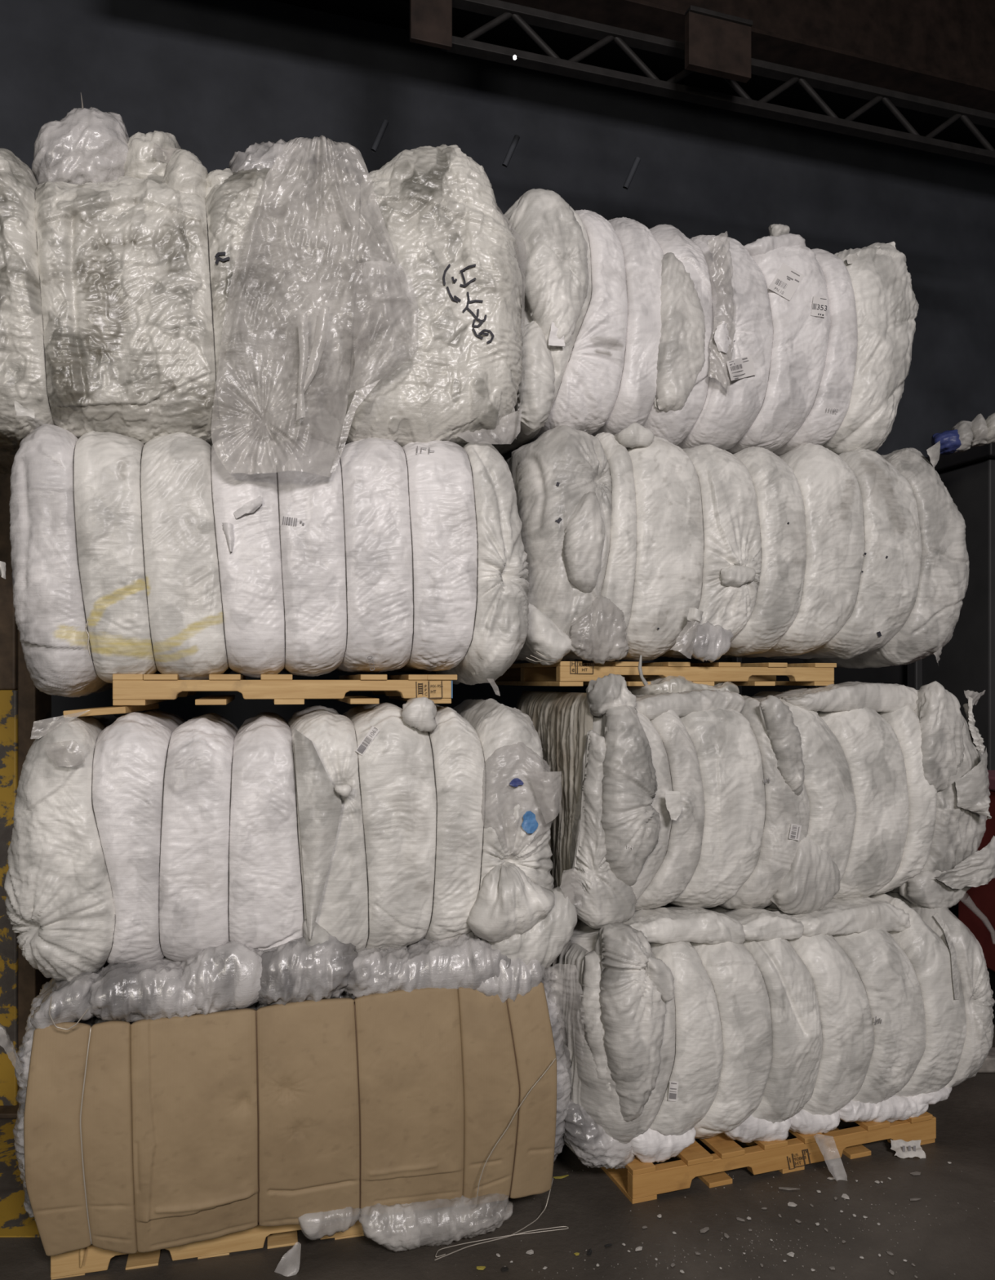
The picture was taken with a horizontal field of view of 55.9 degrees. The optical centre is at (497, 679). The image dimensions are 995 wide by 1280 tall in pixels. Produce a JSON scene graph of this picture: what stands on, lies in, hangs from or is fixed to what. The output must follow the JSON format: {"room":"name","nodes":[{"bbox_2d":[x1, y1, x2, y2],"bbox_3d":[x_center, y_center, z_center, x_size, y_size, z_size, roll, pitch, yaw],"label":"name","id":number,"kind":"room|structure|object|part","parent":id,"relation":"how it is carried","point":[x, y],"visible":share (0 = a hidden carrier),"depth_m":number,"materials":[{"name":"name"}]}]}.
{"room":"recycling warehouse","nodes":[
{"label":"recycling warehouse","id":0,"kind":"room"},
{"bbox_2d":[0,0,994,729],"bbox_3d":[-1.447,-2.400,9.308,29.000,8.200,0.200,0,0,-18],"label":"wall","id":1,"kind":"structure","parent":0,"point":[223,77],"depth_m":9.71,"materials":[{"name":"black paint"}]},
{"bbox_2d":[370,119,640,190],"bbox_3d":[0.064,-4.088,7.300,2.102,0.539,0.043,0,0,0],"label":"rods","id":2,"kind":"object","parent":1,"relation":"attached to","point":[384,126],"depth_m":7.28,"materials":[{"name":"black metal"}]},
{"bbox_2d":[0,977,994,1279],"bbox_3d":[2.000,1.798,6.000,32.000,0.204,24.000,0,0,0],"label":"floor","id":3,"kind":"structure","parent":0,"point":[596,1212],"depth_m":2.88,"materials":[{"name":"concrete"}]},
{"bbox_2d":[0,473,51,1118],"bbox_3d":[-2.215,0.100,3.865,0.870,3.200,0.470,0,0,0],"label":"steel column","id":4,"kind":"structure","parent":3,"relation":"on","point":[22,704],"depth_m":3.71,"materials":[{"name":"metal"}]},
{"bbox_3d":[-2.215,1.690,3.865,0.870,0.020,0.470,0,0,0],"label":"plate","id":5,"kind":"part","parent":4,"relation":"part of","materials":[{"name":"brown metal"}]},
{"bbox_2d":[50,1214,364,1279],"bbox_3d":[-0.944,1.649,3.207,0.892,0.125,0.988,0,0,-14],"label":"wooden pallet","id":6,"kind":"object","parent":3,"relation":"on","point":[91,1259],"visible":0.2,"depth_m":2.75,"materials":[{"name":"brown wood"}]},
{"bbox_2d":[0,931,582,1276],"bbox_3d":[-0.639,1.249,3.115,1.746,0.999,0.927,0,0,-14],"label":"bale","id":7,"kind":"object","parent":6,"relation":"on","point":[414,1091],"visible":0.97,"depth_m":2.71,"materials":[{"name":"brown cardboard"}]},
{"bbox_3d":[-1.204,1.266,2.574,0.165,0.638,0.079,0,0,-14],"label":"cardboard panel","id":8,"kind":"part","parent":7,"relation":"part of","materials":[{"name":"brown cardboard"}]},
{"bbox_3d":[-1.077,1.282,2.605,0.142,0.656,0.080,0,0,-14],"label":"cardboard panel","id":9,"kind":"part","parent":7,"relation":"part of","materials":[{"name":"brown cardboard"}]},
{"bbox_3d":[-0.857,1.281,2.659,0.350,0.659,0.083,0,0,-14],"label":"cardboard panel","id":10,"kind":"part","parent":7,"relation":"part of","materials":[{"name":"brown cardboard"}]},
{"bbox_2d":[4,696,582,981],"bbox_3d":[-0.641,0.488,3.120,1.720,0.874,0.914,0,0,-14],"label":"bale","id":11,"kind":"object","parent":7,"relation":"on","point":[153,834],"visible":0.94,"depth_m":2.76,"materials":[{"name":"white plastic"}]},
{"bbox_2d":[62,702,159,716],"bbox_3d":[-1.202,0.094,2.946,0.174,0.032,0.450,0,0,-8],"label":"wooden plank","id":12,"kind":"object","parent":11,"relation":"on","point":[117,709],"visible":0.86,"depth_m":2.73,"materials":[{"name":"brown wood"}]},
{"bbox_2d":[112,674,457,705],"bbox_3d":[-0.729,0.029,3.274,1.026,0.092,0.862,0,0,-14],"label":"wooden pallet","id":13,"kind":"object","parent":11,"relation":"on","point":[127,689],"visible":0.98,"depth_m":2.86,"materials":[{"name":"brown wood"}]},
{"bbox_2d":[0,400,529,697],"bbox_3d":[-0.722,-0.368,3.162,1.583,0.847,0.840,0,0,-14],"label":"bale","id":14,"kind":"object","parent":13,"relation":"on","point":[129,556],"visible":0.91,"depth_m":2.79,"materials":[{"name":"white plastic"}]},
{"bbox_2d":[0,93,526,474],"bbox_3d":[-0.843,-1.240,3.164,1.792,1.087,0.862,0,0,-14],"label":"bale","id":15,"kind":"object","parent":14,"relation":"on","point":[118,252],"visible":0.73,"depth_m":2.76,"materials":[{"name":"white plastic"}]},
{"bbox_2d":[211,134,417,477],"bbox_3d":[-0.537,-1.129,2.789,0.600,1.069,0.222,0,0,-14],"label":"plastic sheet","id":16,"kind":"object","parent":15,"relation":"hanging from","point":[308,310],"visible":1,"depth_m":2.75,"materials":[{"name":"clear plastic"}]},
{"bbox_2d":[282,516,304,525],"bbox_3d":[-0.609,-0.473,2.796,0.065,0.028,0.004,0,0,-6],"label":"print","id":17,"kind":"object","parent":14,"relation":"attached to","point":[286,521],"depth_m":2.80,"materials":[{"name":"grey paper"}]},
{"bbox_2d":[367,656,374,670],"bbox_3d":[-0.393,-0.051,2.913,0.017,0.044,0.035,0,0,6],"label":"print","id":18,"kind":"object","parent":14,"relation":"attached to","point":[371,660],"depth_m":2.92,"materials":[{"name":"grey paper"}]},
{"bbox_2d":[416,445,434,453],"bbox_3d":[-0.225,-0.720,2.929,0.056,0.026,0.016,0,0,0],"label":"print","id":19,"kind":"object","parent":14,"relation":"attached to","point":[430,449],"depth_m":2.94,"materials":[{"name":"grey paper"}]},
{"bbox_3d":[-0.550,1.267,2.737,0.300,0.651,0.082,0,0,-14],"label":"cardboard panel","id":20,"kind":"part","parent":7,"relation":"part of","materials":[{"name":"brown cardboard"}]},
{"bbox_3d":[-0.263,1.267,2.808,0.328,0.673,0.080,0,0,-14],"label":"cardboard panel","id":21,"kind":"part","parent":7,"relation":"part of","materials":[{"name":"brown cardboard"}]},
{"bbox_3d":[-0.029,1.272,2.867,0.184,0.669,0.080,0,0,-14],"label":"cardboard panel","id":22,"kind":"part","parent":7,"relation":"part of","materials":[{"name":"brown cardboard"}]},
{"bbox_3d":[0.101,1.270,2.899,0.156,0.666,0.081,0,0,-14],"label":"cardboard panel","id":23,"kind":"part","parent":7,"relation":"part of","materials":[{"name":"brown cardboard"}]},
{"bbox_2d":[476,1266,485,1270],"bbox_3d":[-0.048,1.697,2.706,0.026,0.002,0.016,0,0,0],"label":"scrap","id":24,"kind":"object","parent":3,"relation":"on","point":[480,1268],"visible":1,"depth_m":2.70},
{"bbox_2d":[434,1177,568,1260],"bbox_3d":[-0.002,1.644,2.872,0.434,0.108,0.116,0,0,-21],"label":"wire","id":25,"kind":"object","parent":3,"relation":"on","point":[526,1233],"visible":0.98,"depth_m":2.86,"materials":[{"name":"silver metal"}]},
{"bbox_2d":[501,1266,508,1271],"bbox_3d":[0.021,1.697,2.702,0.022,0.002,0.019,0,0,0],"label":"scrap","id":26,"kind":"object","parent":3,"relation":"on","point":[503,1268],"visible":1,"depth_m":2.70,"materials":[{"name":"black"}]},
{"bbox_2d":[525,1249,533,1254],"bbox_3d":[0.096,1.697,2.780,0.024,0.002,0.018,0,0,-33],"label":"scrap","id":27,"kind":"object","parent":3,"relation":"on","point":[531,1251],"visible":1,"depth_m":2.78,"materials":[{"name":"white plastic"}]},
{"bbox_2d":[553,1174,568,1178],"bbox_3d":[0.217,1.696,3.200,0.056,0.004,0.012,0,0,-19],"label":"scrap","id":28,"kind":"object","parent":3,"relation":"on","point":[562,1176],"visible":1,"depth_m":3.20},
{"bbox_2d":[586,1248,591,1255],"bbox_3d":[0.273,1.697,2.782,0.014,0.002,0.033,0,0,15],"label":"scrap","id":29,"kind":"object","parent":3,"relation":"on","point":[589,1251],"visible":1,"depth_m":2.78,"materials":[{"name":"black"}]},
{"bbox_2d":[635,1246,642,1250],"bbox_3d":[0.421,1.697,2.798,0.029,0.002,0.016,0,0,-19],"label":"scrap","id":30,"kind":"object","parent":3,"relation":"on","point":[639,1248],"visible":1,"depth_m":2.80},
{"bbox_2d":[699,1226,709,1232],"bbox_3d":[0.639,1.697,2.892,0.041,0.002,0.016,0,0,-36],"label":"scrap","id":31,"kind":"object","parent":3,"relation":"on","point":[704,1229],"visible":1,"depth_m":2.89,"materials":[{"name":"grey plastic"}]},
{"bbox_2d":[736,1217,744,1221],"bbox_3d":[0.765,1.697,2.950,0.028,0.002,0.014,0,0,27],"label":"scrap","id":32,"kind":"object","parent":3,"relation":"on","point":[737,1218],"visible":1,"depth_m":2.95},
{"bbox_2d":[504,1162,994,1279],"bbox_3d":[0.717,1.698,2.977,1.809,0.003,0.643,0,0,0],"label":"crumbs","id":33,"kind":"object","parent":3,"relation":"on","point":[847,1162],"visible":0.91,"depth_m":2.83,"materials":[{"name":"grey plastic"}]},
{"bbox_2d":[600,1111,936,1204],"bbox_3d":[0.879,1.645,3.664,1.240,0.112,0.912,0,0,-19],"label":"wooden pallet","id":34,"kind":"object","parent":3,"relation":"on","point":[640,1181],"visible":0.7,"depth_m":3.21,"materials":[{"name":"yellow wood"}]},
{"bbox_2d":[546,891,994,1182],"bbox_3d":[0.986,1.256,3.576,1.788,0.918,0.911,0,0,-18],"label":"bale","id":35,"kind":"object","parent":34,"relation":"on","point":[686,1024],"depth_m":3.19,"materials":[{"name":"white plastic"}]},
{"bbox_2d":[515,673,994,928],"bbox_3d":[0.991,0.437,3.702,1.782,0.920,0.914,0,0,-18],"label":"bale","id":36,"kind":"object","parent":35,"relation":"on","point":[677,791],"visible":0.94,"depth_m":3.32,"materials":[{"name":"white plastic"}]},
{"bbox_2d":[494,661,836,686],"bbox_3d":[0.645,-0.022,3.846,1.153,0.089,0.812,0,0,-18],"label":"wooden pallet","id":37,"kind":"object","parent":36,"relation":"on","point":[562,673],"visible":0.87,"depth_m":3.52,"materials":[{"name":"brown wood"}]},
{"bbox_2d":[504,422,969,685],"bbox_3d":[0.913,-0.477,3.836,1.963,0.996,0.878,0,0,-18],"label":"bale","id":38,"kind":"object","parent":37,"relation":"on","point":[640,546],"visible":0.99,"depth_m":3.44,"materials":[{"name":"white plastic"}]},
{"bbox_2d":[492,188,919,458],"bbox_3d":[0.777,-1.338,3.838,1.786,0.946,0.881,0,0,-18],"label":"bale","id":39,"kind":"object","parent":38,"relation":"on","point":[777,344],"visible":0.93,"depth_m":3.45,"materials":[{"name":"white plastic"}]},
{"bbox_3d":[1.134,1.633,3.189,0.119,0.165,0.037,0,0,6],"label":"film strip","id":40,"kind":"part","parent":35,"relation":"part of","materials":[{"name":"plastic"}]},
{"bbox_2d":[875,1016,881,1024],"bbox_3d":[1.335,1.194,3.292,0.038,0.029,0.005,0,0,-30],"label":"print","id":41,"kind":"object","parent":35,"relation":"attached to","point":[877,1019],"depth_m":3.30,"materials":[{"name":"grey"}]},
{"bbox_2d":[778,1186,799,1190],"bbox_3d":[0.972,1.696,3.126,0.069,0.005,0.014,0,0,0],"label":"scrap","id":42,"kind":"object","parent":3,"relation":"on","point":[780,1188],"visible":1,"depth_m":3.12,"materials":[{"name":"grey plastic"}]},
{"bbox_2d":[786,1252,794,1257],"bbox_3d":[0.868,1.697,2.772,0.022,0.002,0.020,0,0,37],"label":"scrap","id":43,"kind":"object","parent":3,"relation":"on","point":[790,1254],"visible":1,"depth_m":2.77,"materials":[{"name":"white plastic"}]},
{"bbox_2d":[787,1201,796,1206],"bbox_3d":[0.954,1.697,3.034,0.030,0.002,0.023,0,0,9],"label":"scrap","id":44,"kind":"object","parent":3,"relation":"on","point":[791,1204],"visible":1,"depth_m":3.03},
{"bbox_2d":[841,1193,849,1199],"bbox_3d":[1.142,1.697,3.081,0.024,0.002,0.029,0,0,13],"label":"scrap","id":45,"kind":"object","parent":3,"relation":"on","point":[844,1196],"visible":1,"depth_m":3.08,"materials":[{"name":"white plastic"}]},
{"bbox_2d":[697,442,994,918],"bbox_3d":[2.960,0.200,6.820,1.695,3.000,3.250,0,0,-17],"label":"container","id":46,"kind":"object","parent":3,"relation":"on","point":[966,662],"visible":0.05,"depth_m":5.19,"materials":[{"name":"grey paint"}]},
{"bbox_2d":[931,429,961,454],"bbox_3d":[2.201,-1.165,4.598,0.129,0.120,0.155,0,0,12],"label":"wrapped bundle","id":47,"kind":"object","parent":46,"relation":"in","point":[950,442],"visible":0.87,"depth_m":4.54,"materials":[{"name":"blue plastic"}]},
{"bbox_2d":[951,420,973,453],"bbox_3d":[2.269,-1.188,4.583,0.091,0.154,0.151,0,0,12],"label":"bag","id":48,"kind":"object","parent":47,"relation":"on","point":[964,428],"visible":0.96,"depth_m":4.53,"materials":[{"name":"white plastic"}]},
{"bbox_2d":[970,413,988,447],"bbox_3d":[2.339,-1.215,4.570,0.086,0.155,0.147,0,0,12],"label":"bag","id":49,"kind":"object","parent":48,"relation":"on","point":[980,428],"visible":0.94,"depth_m":4.52,"materials":[{"name":"white plastic"}]},
{"bbox_2d":[985,412,994,444],"bbox_3d":[2.419,-1.222,4.548,0.115,0.157,0.159,0,0,12],"label":"bag","id":50,"kind":"object","parent":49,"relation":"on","point":[990,420],"visible":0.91,"depth_m":4.51,"materials":[{"name":"white plastic"}]},
{"bbox_2d":[890,1139,925,1158],"bbox_3d":[1.464,1.678,3.351,0.120,0.052,0.042,0,0,0],"label":"scrap","id":51,"kind":"object","parent":3,"relation":"on","point":[904,1149],"visible":1,"depth_m":3.35,"materials":[{"name":"grey paper"}]},
{"bbox_2d":[910,1171,920,1175],"bbox_3d":[1.439,1.696,3.222,0.040,0.003,0.019,0,0,-25],"label":"scrap","id":52,"kind":"object","parent":3,"relation":"on","point":[915,1173],"visible":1,"depth_m":3.22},
{"bbox_2d":[910,1197,920,1200],"bbox_3d":[1.363,1.697,3.063,0.040,0.003,0.011,0,0,-14],"label":"scrap","id":53,"kind":"object","parent":3,"relation":"on","point":[916,1198],"visible":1,"depth_m":3.06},
{"bbox_2d":[958,769,994,1024],"bbox_3d":[3.061,1.083,4.599,1.420,1.235,0.560,0,0,-4],"label":"red skip","id":54,"kind":"object","parent":3,"relation":"on","point":[976,908],"visible":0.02,"depth_m":4.56,"materials":[{"name":"paint"}]},
{"bbox_2d":[977,1047,994,1072],"bbox_3d":[2.625,1.665,4.110,1.150,0.070,0.120,0,0,0],"label":"kerb","id":55,"kind":"object","parent":3,"relation":"on","point":[988,1065],"depth_m":4.05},
{"bbox_2d":[271,0,994,149],"bbox_3d":[2.000,-6.600,6.000,32.000,0.200,24.000,0,0,0],"label":"ceiling","id":56,"kind":"structure","parent":0,"point":[393,13],"depth_m":9.86,"materials":[{"name":"paint"}]},
{"bbox_2d":[440,0,994,165],"bbox_3d":[2.062,-4.170,6.679,5.050,0.340,0.091,0,0,-18],"label":"joist","id":57,"kind":"object","parent":56,"relation":"attached to","point":[523,15],"visible":0.88,"depth_m":6.48,"materials":[{"name":"metal"}]},
{"bbox_2d":[409,0,452,50],"bbox_3d":[-0.409,-4.600,5.755,0.260,1.400,0.040,0,0,-18],"label":"hanger","id":58,"kind":"object","parent":57,"relation":"attached to","point":[430,20],"visible":1,"depth_m":5.74,"materials":[{"name":"brown metal"}]},
{"bbox_2d":[684,4,753,83],"bbox_3d":[1.423,-4.080,6.025,0.455,0.360,0.080,0,0,-18],"label":"panel","id":59,"kind":"object","parent":57,"relation":"attached to","point":[717,44],"visible":1,"depth_m":6.00,"materials":[{"name":"brown metal"}]},
{"bbox_2d":[500,0,994,113],"bbox_3d":[1.853,-5.942,7.889,9.600,1.085,0.320,0,0,-18],"label":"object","id":60,"kind":"structure","parent":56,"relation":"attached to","point":[944,51],"depth_m":8.32,"materials":[{"name":"brown metal"}]},
{"bbox_3d":[1.853,-5.942,7.889,9.600,1.015,0.024,0,0,-18],"label":"web plate","id":61,"kind":"part","parent":60,"relation":"part of","materials":[{"name":"brown metal"}]}
]}

